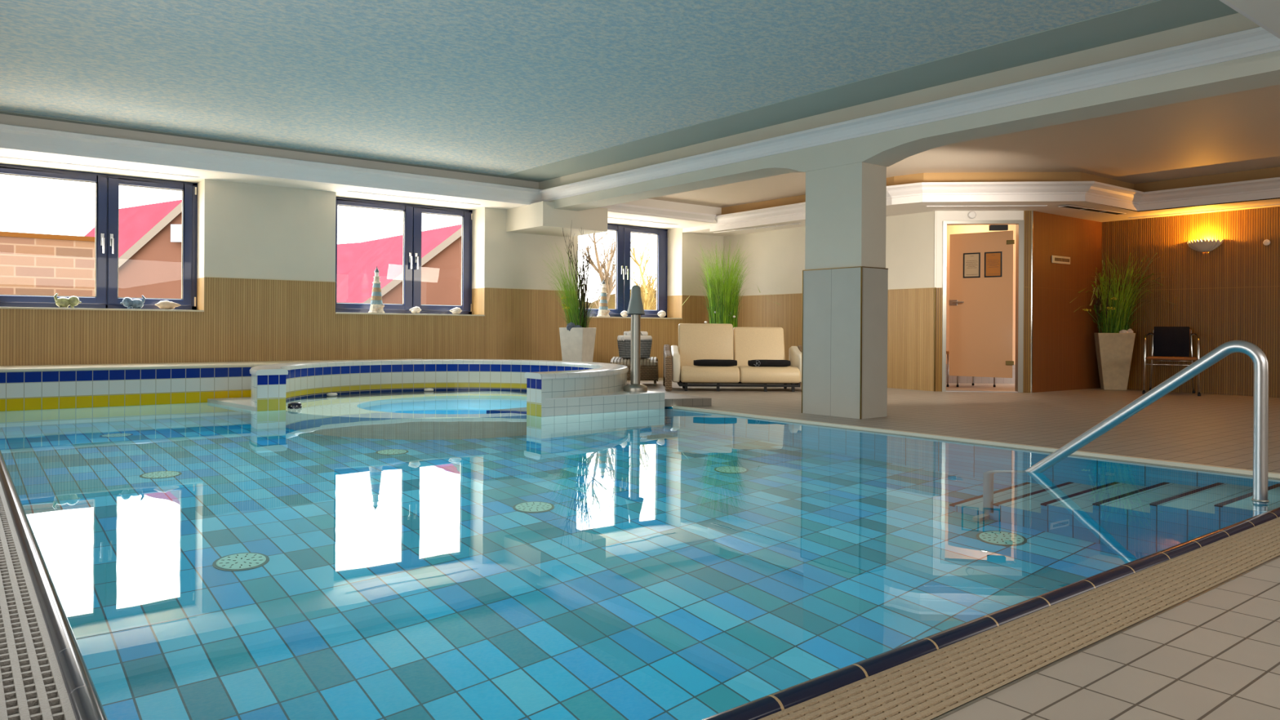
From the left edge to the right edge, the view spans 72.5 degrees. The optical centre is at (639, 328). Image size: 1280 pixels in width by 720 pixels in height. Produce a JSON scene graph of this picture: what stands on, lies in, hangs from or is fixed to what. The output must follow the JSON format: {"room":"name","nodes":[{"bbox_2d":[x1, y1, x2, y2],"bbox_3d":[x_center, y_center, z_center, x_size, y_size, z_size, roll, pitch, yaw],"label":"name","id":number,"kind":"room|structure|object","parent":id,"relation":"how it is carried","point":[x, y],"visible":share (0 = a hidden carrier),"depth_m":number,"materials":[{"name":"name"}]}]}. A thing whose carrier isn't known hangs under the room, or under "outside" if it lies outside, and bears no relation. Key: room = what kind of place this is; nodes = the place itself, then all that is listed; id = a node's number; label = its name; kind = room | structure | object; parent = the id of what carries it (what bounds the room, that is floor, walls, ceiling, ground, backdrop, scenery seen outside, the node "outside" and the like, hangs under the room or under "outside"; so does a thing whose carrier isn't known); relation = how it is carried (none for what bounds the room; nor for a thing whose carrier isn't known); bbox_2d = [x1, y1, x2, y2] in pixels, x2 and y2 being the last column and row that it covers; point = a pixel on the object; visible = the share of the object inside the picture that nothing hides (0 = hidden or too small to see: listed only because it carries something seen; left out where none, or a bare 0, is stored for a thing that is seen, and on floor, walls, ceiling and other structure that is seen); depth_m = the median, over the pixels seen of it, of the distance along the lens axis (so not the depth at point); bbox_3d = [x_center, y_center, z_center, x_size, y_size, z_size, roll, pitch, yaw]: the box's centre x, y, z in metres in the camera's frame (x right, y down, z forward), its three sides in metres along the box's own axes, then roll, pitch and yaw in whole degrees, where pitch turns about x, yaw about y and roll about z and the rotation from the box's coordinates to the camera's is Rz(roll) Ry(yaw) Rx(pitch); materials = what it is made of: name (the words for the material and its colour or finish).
{"room":"indoor swimming pool","nodes":[
{"label":"indoor swimming pool","id":0,"kind":"room"},
{"bbox_2d":[0,113,721,228],"bbox_3d":[-2.592,-1.714,10.072,10.800,0.365,0.835,0,0,-38],"label":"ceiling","id":1,"kind":"structure","parent":0,"point":[4,118],"depth_m":9.21,"materials":[{"name":"white paint"}]},
{"bbox_2d":[0,156,199,177],"bbox_3d":[-5.212,-1.560,8.427,1.758,0.006,0.036,0,0,-38],"label":"ceiling vent","id":2,"kind":"object","parent":1,"relation":"in","point":[0,157],"visible":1,"depth_m":8.41,"materials":[{"name":"white paint"}]},
{"bbox_2d":[0,123,542,204],"bbox_3d":[-3.963,-1.649,8.738,6.995,0.192,0.200,0,0,-38],"label":"ceiling beam","id":3,"kind":"structure","parent":1,"relation":"attached to","point":[12,137],"depth_m":8.71,"materials":[{"name":"white paint"}]},
{"bbox_2d":[346,191,480,204],"bbox_3d":[-2.636,-1.544,10.328,1.658,0.006,0.036,0,0,-38],"label":"ceiling vent","id":4,"kind":"object","parent":1,"relation":"in","point":[347,191],"visible":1,"depth_m":10.29,"materials":[{"name":"white paint"}]},
{"bbox_2d":[506,200,607,236],"bbox_3d":[-1.074,-1.398,11.238,0.970,0.298,0.900,0,0,-38],"label":"boxing","id":5,"kind":"structure","parent":1,"relation":"attached to","point":[541,218],"depth_m":10.94,"materials":[{"name":"paint"}]},
{"bbox_2d":[607,217,678,225],"bbox_3d":[-0.082,-1.514,12.161,1.618,0.006,0.046,0,0,-38],"label":"ceiling vent","id":6,"kind":"object","parent":1,"relation":"in","point":[607,217],"visible":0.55,"depth_m":12.23,"materials":[{"name":"white paint"}]},
{"bbox_2d":[601,203,716,222],"bbox_3d":[0.122,-1.567,11.668,2.360,0.105,0.105,0,0,-38],"label":"crown molding","id":7,"kind":"structure","parent":1,"relation":"attached to","point":[623,208],"depth_m":11.77,"materials":[{"name":"white paint"}]},
{"bbox_2d":[0,158,724,377],"bbox_3d":[-1.784,-0.616,11.541,14.100,2.850,0.470,0,0,-38],"label":"wall","id":8,"kind":"structure","parent":0,"point":[245,230],"depth_m":9.72,"materials":[{"name":"paint"}]},
{"bbox_2d":[0,163,204,311],"bbox_3d":[-5.392,-0.874,8.644,1.901,1.384,0.422,0,0,-38],"label":"window","id":9,"kind":"structure","parent":8,"relation":"in","point":[106,297],"depth_m":8.82,"materials":[{"name":"blue"}]},
{"bbox_2d":[53,293,81,307],"bbox_3d":[-5.546,-0.270,8.463,0.227,0.151,0.090,0,0,-38],"label":"bird","id":10,"kind":"object","parent":9,"relation":"on","point":[62,302],"visible":0.95,"depth_m":8.43},
{"bbox_2d":[120,295,145,309],"bbox_3d":[-5.113,-0.267,8.805,0.227,0.151,0.090,0,0,-38],"label":"bird","id":11,"kind":"object","parent":9,"relation":"on","point":[128,302],"visible":0.96,"depth_m":8.78},
{"bbox_2d":[155,300,181,309],"bbox_3d":[-4.866,-0.246,9.002,0.238,0.098,0.111,0,0,-38],"label":"shell","id":12,"kind":"object","parent":9,"relation":"on","point":[164,304],"visible":0.94,"depth_m":8.96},
{"bbox_2d":[335,196,484,315],"bbox_3d":[-2.837,-0.858,10.662,1.899,1.384,0.422,0,0,-38],"label":"window","id":13,"kind":"structure","parent":8,"relation":"in","point":[412,214],"depth_m":10.84,"materials":[{"name":"blue"}]},
{"bbox_2d":[368,266,384,313],"bbox_3d":[-3.134,-0.465,10.393,0.195,0.560,0.185,0,0,-38],"label":"lighthouse","id":14,"kind":"object","parent":13,"relation":"on","point":[376,304],"visible":0.98,"depth_m":10.35,"materials":[{"name":"white ceramic"}]},
{"bbox_2d":[408,306,421,313],"bbox_3d":[-2.740,-0.230,10.672,0.099,0.093,0.146,0,0,29],"label":"shell","id":15,"kind":"object","parent":13,"relation":"on","point":[415,309],"visible":0.95,"depth_m":10.64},
{"bbox_2d":[449,306,462,314],"bbox_3d":[-2.315,-0.228,11.007,0.105,0.093,0.158,0,0,25],"label":"shell","id":16,"kind":"object","parent":13,"relation":"on","point":[456,310],"visible":0.99,"depth_m":10.97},
{"bbox_2d":[204,276,707,296],"bbox_3d":[-2.936,-0.530,10.337,10.800,0.007,0.016,0,0,-38],"label":"trim","id":17,"kind":"structure","parent":8,"relation":"attached to","point":[204,277],"depth_m":9.76,"materials":[{"name":"beige plastic"}]},
{"bbox_2d":[578,223,682,319],"bbox_3d":[-0.230,-0.841,12.721,1.898,1.384,0.422,0,0,-38],"label":"window","id":18,"kind":"structure","parent":8,"relation":"in","point":[623,233],"depth_m":12.92,"materials":[{"name":"blue"}]},
{"bbox_2d":[596,279,609,316],"bbox_3d":[-0.520,-0.439,12.457,0.188,0.540,0.179,0,0,-38],"label":"lighthouse","id":19,"kind":"object","parent":18,"relation":"on","point":[603,308],"visible":0.98,"depth_m":12.41,"materials":[{"name":"white ceramic"}]},
{"bbox_2d":[620,310,627,316],"bbox_3d":[-0.229,-0.217,12.655,0.104,0.098,0.150,0,0,11],"label":"shell","id":20,"kind":"object","parent":18,"relation":"on","point":[624,313],"visible":0.91,"depth_m":12.62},
{"bbox_2d":[657,310,666,317],"bbox_3d":[0.324,-0.221,13.052,0.119,0.112,0.172,0,0,17],"label":"shell","id":21,"kind":"object","parent":18,"relation":"on","point":[661,313],"visible":0.99,"depth_m":13.01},
{"bbox_2d":[0,0,1238,182],"bbox_3d":[2.138,-1.943,6.585,14.100,0.247,13.100,0,0,-38],"label":"ceiling","id":22,"kind":"structure","parent":0,"point":[502,87],"depth_m":6.09,"materials":[{"name":"paint"}]},
{"bbox_2d":[538,13,1279,211],"bbox_3d":[2.400,-1.609,6.602,0.345,0.513,12.600,0,0,-38],"label":"beam","id":23,"kind":"structure","parent":22,"relation":"attached to","point":[886,148],"depth_m":6.39,"materials":[{"name":"paint"}]},
{"bbox_2d":[539,26,1279,201],"bbox_3d":[1.159,-1.628,7.814,0.102,0.130,7.840,0,0,-38],"label":"crown molding","id":24,"kind":"structure","parent":23,"relation":"attached to","point":[1255,41],"depth_m":6.25,"materials":[{"name":"white paint"}]},
{"bbox_2d":[723,210,937,391],"bbox_3d":[2.455,-0.615,12.047,0.120,2.700,3.994,0,0,-33],"label":"wall","id":25,"kind":"structure","parent":0,"point":[777,256],"depth_m":10.91,"materials":[{"name":"paint"}]},
{"bbox_2d":[739,287,934,296],"bbox_3d":[2.405,-0.497,12.014,0.014,0.007,3.994,0,0,-33],"label":"trim","id":26,"kind":"structure","parent":25,"relation":"attached to","point":[922,287],"depth_m":12.23,"materials":[{"name":"brown wood"}]},
{"bbox_2d":[933,287,936,391],"bbox_3d":[3.493,0.128,10.345,0.010,1.228,0.014,0,0,-38],"label":"trim","id":27,"kind":"structure","parent":25,"relation":"attached to","point":[935,287],"depth_m":10.34,"materials":[{"name":"brown metal"}]},
{"bbox_2d":[801,161,888,418],"bbox_3d":[1.738,-0.319,7.423,0.354,2.100,0.628,0,0,-38],"label":"pillar","id":28,"kind":"structure","parent":0,"point":[845,275],"depth_m":7.25,"materials":[{"name":"paint"}]},
{"bbox_2d":[933,210,942,391],"bbox_3d":[3.542,-0.608,10.403,0.090,2.700,0.120,0,0,7],"label":"wall","id":29,"kind":"structure","parent":0,"point":[938,252],"depth_m":10.35,"materials":[{"name":"white paint"}]},
{"bbox_2d":[626,377,1279,719],"bbox_3d":[2.176,0.734,6.436,13.800,0.001,12.600,0,0,-38],"label":"floor","id":30,"kind":"structure","parent":0,"point":[1215,655],"depth_m":2.44,"materials":[{"name":"tile"}]},
{"bbox_2d":[0,482,75,719],"bbox_3d":[-3.170,0.744,4.057,0.305,0.092,8.030,0,0,-38],"label":"grate","id":31,"kind":"object","parent":30,"relation":"on","point":[33,686],"visible":1,"depth_m":1.94,"materials":[{"name":"grey"}]},
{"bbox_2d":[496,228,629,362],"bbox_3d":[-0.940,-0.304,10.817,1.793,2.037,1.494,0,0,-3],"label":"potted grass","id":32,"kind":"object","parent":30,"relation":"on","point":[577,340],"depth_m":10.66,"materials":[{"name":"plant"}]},
{"bbox_2d":[559,327,595,362],"bbox_3d":[-0.767,0.350,10.750,0.339,0.730,0.339,0,0,26],"label":"pot","id":33,"kind":"object","parent":32,"relation":"attached to","point":[577,344],"depth_m":10.63,"materials":[{"name":"ceramic"}]},
{"bbox_2d":[609,356,658,386],"bbox_3d":[-0.073,0.545,11.250,0.620,0.350,0.580,0,0,2],"label":"wicker side table","id":34,"kind":"object","parent":30,"relation":"on","point":[648,366],"visible":0.53,"depth_m":10.97,"materials":[{"name":"beige wicker"}]},
{"bbox_2d":[617,329,652,358],"bbox_3d":[-0.070,0.190,11.264,0.380,0.369,0.290,0,0,-22],"label":"woven basket","id":35,"kind":"object","parent":34,"relation":"on","point":[624,347],"visible":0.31,"depth_m":11.17,"materials":[{"name":"grey wicker"}]},
{"bbox_2d":[622,335,652,341],"bbox_3d":[-0.037,0.120,11.186,0.400,0.074,0.074,0,0,-25],"label":"rolled towel","id":36,"kind":"object","parent":35,"relation":"on","point":[624,337],"visible":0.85,"depth_m":11.18,"materials":[{"name":"white fabric"}]},
{"bbox_3d":[-0.065,0.120,11.255,0.400,0.074,0.074,0,0,-20],"label":"rolled towel","id":37,"kind":"object","parent":35,"relation":"in","visible":0},
{"bbox_2d":[626,331,648,335],"bbox_3d":[-0.033,0.063,11.230,0.280,0.066,0.066,0,0,-28],"label":"rolled towel","id":38,"kind":"object","parent":37,"relation":"on","point":[628,333],"visible":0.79,"depth_m":11.23,"materials":[{"name":"white fabric"}]},
{"bbox_2d":[663,391,711,406],"bbox_3d":[0.243,0.685,8.490,0.588,0.072,0.980,0,0,-38],"label":"step","id":39,"kind":"structure","parent":30,"relation":"on","point":[670,399],"depth_m":8.16,"materials":[{"name":"grey tile"}]},
{"bbox_2d":[677,240,779,328],"bbox_3d":[1.171,-0.275,12.423,1.484,2.004,1.710,0,0,-38],"label":"potted grass","id":40,"kind":"object","parent":30,"relation":"on","point":[723,301],"depth_m":12.35,"materials":[{"name":"plant"}]},
{"bbox_2d":[662,323,801,391],"bbox_3d":[1.158,0.332,10.520,1.730,0.790,0.939,0,0,0],"label":"loveseat","id":41,"kind":"object","parent":30,"relation":"on","point":[696,341],"visible":0.88,"depth_m":10.67,"materials":[{"name":"beige fabric"}]},
{"bbox_2d":[678,323,733,366],"bbox_3d":[0.808,0.270,10.759,0.670,0.670,0.237,0,0,0],"label":"cushion","id":42,"kind":"object","parent":41,"relation":"on","point":[696,341],"depth_m":10.70,"materials":[{"name":"beige fabric"}]},
{"bbox_2d":[680,365,740,382],"bbox_3d":[0.814,0.533,10.413,0.685,0.185,0.686,0,0,0],"label":"seat cushion","id":43,"kind":"object","parent":41,"relation":"on","point":[688,374],"depth_m":10.08,"materials":[{"name":"beige fabric"}]},
{"bbox_2d":[693,359,737,366],"bbox_3d":[0.884,0.401,10.260,0.507,0.081,0.125,0,0,0],"label":"rolled towel","id":44,"kind":"object","parent":41,"relation":"on","point":[703,362],"visible":1,"depth_m":10.21,"materials":[{"name":"black fabric"}]},
{"bbox_2d":[733,327,785,366],"bbox_3d":[1.468,0.294,10.795,0.620,0.630,0.300,0,0,0],"label":"cushion","id":45,"kind":"object","parent":41,"relation":"on","point":[748,343],"depth_m":10.75,"materials":[{"name":"beige fabric"}]},
{"bbox_2d":[747,360,791,366],"bbox_3d":[1.514,0.405,10.240,0.487,0.086,0.134,0,0,0],"label":"rolled towel","id":46,"kind":"object","parent":41,"relation":"on","point":[750,362],"visible":1,"depth_m":10.19,"materials":[{"name":"black fabric"}]},
{"bbox_2d":[737,365,800,383],"bbox_3d":[1.509,0.537,10.413,0.696,0.185,0.686,0,0,0],"label":"seat cushion","id":47,"kind":"object","parent":41,"relation":"on","point":[746,374],"depth_m":10.08,"materials":[{"name":"beige fabric"}]},
{"bbox_2d":[946,350,995,386],"bbox_3d":[4.247,0.516,11.352,0.700,0.460,0.400,0,0,0],"label":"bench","id":48,"kind":"object","parent":30,"relation":"on","point":[947,351],"visible":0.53,"depth_m":11.19,"materials":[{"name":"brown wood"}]},
{"bbox_2d":[758,516,1279,719],"bbox_3d":[1.405,0.773,2.417,5.410,0.092,0.202,0,0,-38],"label":"grate","id":49,"kind":"object","parent":30,"relation":"on","point":[940,683],"visible":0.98,"depth_m":2.02,"materials":[{"name":"beige plastic"}]},
{"bbox_2d":[1070,250,1174,390],"bbox_3d":[5.976,-0.135,10.647,1.468,1.783,0.833,0,0,20],"label":"potted grass","id":50,"kind":"object","parent":30,"relation":"on","point":[1114,345],"depth_m":10.74,"materials":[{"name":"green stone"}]},
{"bbox_2d":[1093,333,1135,390],"bbox_3d":[5.898,0.404,10.870,0.408,0.705,0.408,0,0,20],"label":"pot","id":51,"kind":"object","parent":50,"relation":"attached to","point":[1114,351],"depth_m":10.72,"materials":[{"name":"beige ceramic"}]},
{"bbox_2d":[1142,327,1200,395],"bbox_3d":[6.209,0.370,10.198,0.572,0.777,0.530,0,0,32],"label":"armchair","id":52,"kind":"object","parent":30,"relation":"on","point":[1152,357],"visible":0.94,"depth_m":10.13,"materials":[{"name":"silver metal"}]},
{"bbox_2d":[1153,326,1189,356],"bbox_3d":[6.317,0.151,10.380,0.360,0.353,0.090,0,0,32],"label":"chair back","id":53,"kind":"object","parent":52,"relation":"on","point":[1169,341],"visible":1,"depth_m":10.35,"materials":[{"name":"black fabric"}]},
{"bbox_2d":[648,84,1279,208],"bbox_3d":[4.954,-1.709,8.746,6.800,0.001,13.000,0,0,-38],"label":"ceiling","id":54,"kind":"structure","parent":0,"point":[1236,131],"depth_m":8.37,"materials":[{"name":"beige paint"}]},
{"bbox_2d":[682,198,1279,236],"bbox_3d":[5.881,-1.454,9.454,12.864,0.180,2.966,0,0,35],"label":"ceiling","id":55,"kind":"structure","parent":0,"point":[1052,207],"depth_m":10.14,"materials":[{"name":"white paint"}]},
{"bbox_2d":[714,222,800,233],"bbox_3d":[1.629,-1.422,12.365,0.046,0.006,1.610,0,0,-41],"label":"ceiling vent","id":56,"kind":"object","parent":55,"relation":"in","point":[797,223],"visible":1,"depth_m":12.31,"materials":[{"name":"white paint"}]},
{"bbox_2d":[925,204,1047,206],"bbox_3d":[3.897,-1.382,9.831,1.324,0.006,0.046,0,0,4],"label":"ceiling vent","id":57,"kind":"object","parent":55,"relation":"in","point":[1031,205],"visible":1,"depth_m":9.82,"materials":[{"name":"white paint"}]},
{"bbox_2d":[1058,204,1126,214],"bbox_3d":[5.215,-1.365,10.050,1.184,0.006,0.116,0,0,-32],"label":"ceiling vent","id":58,"kind":"object","parent":55,"relation":"in","point":[1067,206],"visible":1,"depth_m":10.04,"materials":[{"name":"white paint"}]},
{"bbox_2d":[1128,204,1279,218],"bbox_3d":[7.285,-1.352,9.059,0.038,0.006,4.208,0,0,-38],"label":"ceiling vent","id":59,"kind":"object","parent":55,"relation":"in","point":[1272,204],"visible":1,"depth_m":10.04,"materials":[{"name":"white paint"}]},
{"bbox_2d":[946,224,1016,383],"bbox_3d":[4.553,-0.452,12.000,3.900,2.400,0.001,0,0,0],"label":"door frame","id":60,"kind":"structure","parent":0,"point":[951,229],"depth_m":12.00,"materials":[{"name":"brown"}]},
{"bbox_2d":[942,210,1023,220],"bbox_3d":[4.051,-1.615,10.347,0.920,0.680,0.114,0,0,7],"label":"wall","id":61,"kind":"structure","parent":0,"point":[947,215],"depth_m":10.29,"materials":[{"name":"white paint"}]},
{"bbox_2d":[968,211,976,218],"bbox_3d":[3.910,-1.341,10.281,0.090,0.090,0.036,0,0,7],"label":"smoke detector","id":62,"kind":"object","parent":61,"relation":"attached to","point":[971,215],"visible":1,"depth_m":10.27,"materials":[{"name":"white plastic"}]},
{"bbox_2d":[942,219,1024,392],"bbox_3d":[4.057,-0.266,10.470,0.920,2.022,0.412,0,0,7],"label":"door","id":63,"kind":"structure","parent":61,"relation":"in","point":[981,308],"depth_m":10.39,"materials":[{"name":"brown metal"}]},
{"bbox_2d":[963,252,980,278],"bbox_3d":[4.000,-0.765,10.532,0.200,0.300,0.008,0,0,38],"label":"framed notice","id":64,"kind":"object","parent":63,"relation":"attached to","point":[971,261],"visible":1,"depth_m":10.53,"materials":[{"name":"black"}]},
{"bbox_2d":[984,251,1002,277],"bbox_3d":[4.197,-0.764,10.378,0.200,0.300,0.008,0,0,38],"label":"framed notice","id":65,"kind":"object","parent":63,"relation":"attached to","point":[993,260],"visible":1,"depth_m":10.38,"materials":[{"name":"black"}]},
{"bbox_2d":[721,166,1279,214],"bbox_3d":[5.318,-1.632,9.022,12.713,0.170,2.686,0,0,29],"label":"crown molding","id":66,"kind":"structure","parent":0,"point":[1273,172],"depth_m":9.63,"materials":[{"name":"white"}]},
{"bbox_2d":[1022,210,1031,392],"bbox_3d":[4.547,-0.602,10.285,0.093,2.700,0.120,0,0,7],"label":"wall","id":67,"kind":"structure","parent":0,"point":[1027,214],"depth_m":10.23,"materials":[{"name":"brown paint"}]},
{"bbox_2d":[1031,201,1102,392],"bbox_3d":[5.208,-0.598,10.743,1.622,2.700,0.120,0,0,-36],"label":"wall","id":68,"kind":"structure","parent":0,"point":[1064,357],"depth_m":10.67,"materials":[{"name":"red wood"}]},
{"bbox_2d":[1030,210,1033,392],"bbox_3d":[4.585,-0.317,10.216,0.012,2.130,0.014,0,0,-38],"label":"trim","id":69,"kind":"structure","parent":68,"relation":"attached to","point":[1032,249],"depth_m":10.21,"materials":[{"name":"silver metal"}]},
{"bbox_2d":[1051,255,1070,264],"bbox_3d":[5.098,-0.833,10.568,0.405,0.090,0.018,0,0,-36],"label":"sign","id":70,"kind":"object","parent":68,"relation":"attached to","point":[1055,259],"visible":1,"depth_m":10.55,"materials":[{"name":"beige plastic"}]},
{"bbox_2d":[1101,197,1279,397],"bbox_3d":[8.337,-0.578,8.181,0.120,2.700,7.710,0,0,-38],"label":"wall","id":71,"kind":"structure","parent":0,"point":[1230,291],"depth_m":10.23,"materials":[{"name":"wood"}]},
{"bbox_2d":[708,177,1279,231],"bbox_3d":[5.763,-1.474,8.952,12.092,0.200,2.243,0,0,35],"label":"crown molding","id":72,"kind":"structure","parent":71,"relation":"attached to","point":[1095,192],"depth_m":9.55,"materials":[{"name":"white paint"}]},
{"bbox_2d":[1187,238,1223,252],"bbox_3d":[6.579,-0.977,10.198,0.138,0.155,0.374,0,0,-38],"label":"wall lamp","id":73,"kind":"object","parent":71,"relation":"attached to","point":[1203,246],"visible":1,"depth_m":10.18,"materials":[{"name":"beige paint"}]},
{"bbox_2d":[1262,239,1270,245],"bbox_3d":[6.998,-0.965,9.755,0.030,0.068,0.068,0,0,-38],"label":"button","id":74,"kind":"object","parent":71,"relation":"attached to","point":[1266,242],"visible":1,"depth_m":9.75,"materials":[{"name":"white plastic"}]},
{"bbox_2d":[1226,0,1279,35],"bbox_3d":[2.156,-1.692,0.987,6.990,0.350,4.090,0,0,-38],"label":"soffit","id":75,"kind":"structure","parent":0,"point":[1267,12],"depth_m":4.14,"materials":[{"name":"white paint"}]},
{"bbox_2d":[1219,0,1279,39],"bbox_3d":[0.868,-1.590,2.621,6.995,0.130,0.130,0,0,-38],"label":"crown molding","id":76,"kind":"structure","parent":75,"relation":"attached to","point":[1226,2],"depth_m":4.25,"materials":[{"name":"white paint"}]},
{"bbox_3d":[-1.068,1.373,5.738,5.050,1.320,8.020,0,0,-38],"label":"basin","id":77,"kind":"object","parent":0,"visible":0},
{"bbox_2d":[0,449,107,719],"bbox_3d":[-3.041,0.725,4.177,0.048,0.080,8.020,0,0,-38],"label":"pool edge","id":78,"kind":"object","parent":77,"relation":"attached to","point":[84,699],"visible":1,"depth_m":2.09,"materials":[{"name":"metal"}]},
{"bbox_2d":[0,358,422,410],"bbox_3d":[-4.628,1.179,8.512,5.700,1.665,0.772,0,0,-38],"label":"ledge","id":79,"kind":"object","parent":77,"relation":"on","point":[26,387],"visible":0.16,"depth_m":7.98,"materials":[{"name":"tile"}]},
{"bbox_2d":[249,359,628,416],"bbox_3d":[-1.867,1.194,8.865,3.568,1.668,3.053,0,0,7],"label":"wall","id":80,"kind":"structure","parent":77,"relation":"on","point":[273,385],"depth_m":9.38,"materials":[{"name":"tile"}]},
{"bbox_2d":[207,396,256,410],"bbox_3d":[-3.540,0.737,8.141,0.653,0.122,1.180,0,0,-38],"label":"shelf","id":81,"kind":"object","parent":80,"relation":"attached to","point":[240,402],"visible":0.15,"depth_m":8.11,"materials":[{"name":"white tile"}]},
{"bbox_2d":[287,402,302,408],"bbox_3d":[-3.099,0.706,7.839,0.130,0.090,0.129,0,0,-38],"label":"massage nozzle","id":82,"kind":"object","parent":80,"relation":"attached to","point":[291,405],"visible":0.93,"depth_m":7.79,"materials":[{"name":"silver metal"}]},
{"bbox_2d":[326,392,337,395],"bbox_3d":[-3.256,0.690,9.232,0.112,0.030,0.112,0,0,-38],"label":"cap","id":83,"kind":"object","parent":80,"relation":"attached to","point":[327,393],"visible":1,"depth_m":9.19,"materials":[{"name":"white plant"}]},
{"bbox_2d":[423,387,433,391],"bbox_3d":[-2.420,0.695,10.013,0.112,0.030,0.112,0,0,-38],"label":"cap","id":84,"kind":"object","parent":80,"relation":"attached to","point":[428,388],"visible":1,"depth_m":9.97,"materials":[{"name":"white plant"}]},
{"bbox_2d":[545,390,664,416],"bbox_3d":[-0.481,1.308,7.896,1.305,1.457,0.660,0,0,-38],"label":"ledge","id":85,"kind":"object","parent":77,"relation":"on","point":[620,401],"visible":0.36,"depth_m":7.62,"materials":[{"name":"white tile"}]},
{"bbox_2d":[622,284,647,391],"bbox_3d":[-0.041,0.087,8.200,0.228,0.992,0.228,0,0,-38],"label":"post","id":86,"kind":"object","parent":85,"relation":"on","point":[635,308],"visible":1,"depth_m":8.16,"materials":[{"name":"silver metal"}]},
{"bbox_2d":[0,391,1279,719],"bbox_3d":[-1.160,0.723,5.863,5.045,0.001,8.305,0,0,-38],"label":"pool water","id":87,"kind":"object","parent":77,"relation":"in","point":[411,555],"visible":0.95,"depth_m":2.96,"materials":[{"name":"blue liquid"}]},
{"bbox_2d":[672,405,1279,478],"bbox_3d":[1.866,0.752,6.141,0.072,0.060,4.960,0,0,-38],"label":"trim","id":88,"kind":"structure","parent":77,"relation":"attached to","point":[1271,474],"depth_m":5.55,"materials":[{"name":"beige tile"}]},
{"bbox_2d":[701,506,1279,719],"bbox_3d":[1.412,0.753,2.588,5.068,0.084,0.056,0,0,-38],"label":"pool coping","id":89,"kind":"object","parent":77,"relation":"attached to","point":[756,709],"visible":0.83,"depth_m":2.03,"materials":[{"name":"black tile"}]},
{"bbox_2d":[1024,340,1269,503],"bbox_3d":[2.289,1.069,4.225,0.240,2.041,1.406,0,0,-38],"label":"pool handrail","id":90,"kind":"object","parent":77,"relation":"attached to","point":[1260,363],"visible":0.55,"depth_m":3.83,"materials":[{"name":"silver metal"}]},
{"label":"outside","id":91,"kind":"structure","parent":0,"visible":0},
{"label":"ground","id":92,"kind":"structure","parent":91,"visible":0},
{"bbox_2d":[0,231,95,296],"bbox_3d":[-12.357,-0.457,10.786,9.970,2.000,0.310,0,0,-38],"label":"wall","id":93,"kind":"structure","parent":92,"relation":"on","point":[31,264],"depth_m":13.26,"materials":[{"name":"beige brick"}]},
{"bbox_2d":[84,199,182,298],"bbox_3d":[-14.738,-1.586,25.968,10.531,4.230,2.427,0,0,0],"label":"house","id":94,"kind":"structure","parent":92,"relation":"on","point":[150,235],"depth_m":25.01,"materials":[{"name":"red tile"}]},
{"bbox_2d":[337,241,402,302],"bbox_3d":[-10.674,-1.696,34.488,11.338,4.500,2.999,0,0,0],"label":"house","id":95,"kind":"structure","parent":92,"relation":"on","point":[348,254],"depth_m":35.14,"materials":[{"name":"red tile"}]},
{"bbox_2d":[337,224,462,305],"bbox_3d":[-9.353,-1.533,34.043,6.753,4.190,16.093,0,0,-38],"label":"house","id":96,"kind":"structure","parent":92,"relation":"on","point":[441,247],"depth_m":30.05,"materials":[{"name":"red tile"}]},
{"bbox_2d":[577,230,631,308],"bbox_3d":[-0.807,-1.164,20.033,1.189,3.577,2.067,0,0,20],"label":"bare tree","id":97,"kind":"object","parent":92,"relation":"on","point":[609,281],"visible":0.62,"depth_m":20.17,"materials":[{"name":"brown plant"}]},
{"bbox_2d":[582,288,656,309],"bbox_3d":[0.619,-1.236,62.097,53.023,3.720,0.742,0,0,-19],"label":"hedge","id":98,"kind":"object","parent":92,"relation":"on","point":[611,303],"visible":0.02,"depth_m":61.53,"materials":[{"name":"yellow plant"}]},
{"bbox_2d":[630,232,656,310],"bbox_3d":[0.019,-0.969,22.016,1.468,3.195,1.681,0,0,13],"label":"bare tree","id":99,"kind":"object","parent":92,"relation":"on","point":[646,296],"visible":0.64,"depth_m":22.27,"materials":[{"name":"brown plant"}]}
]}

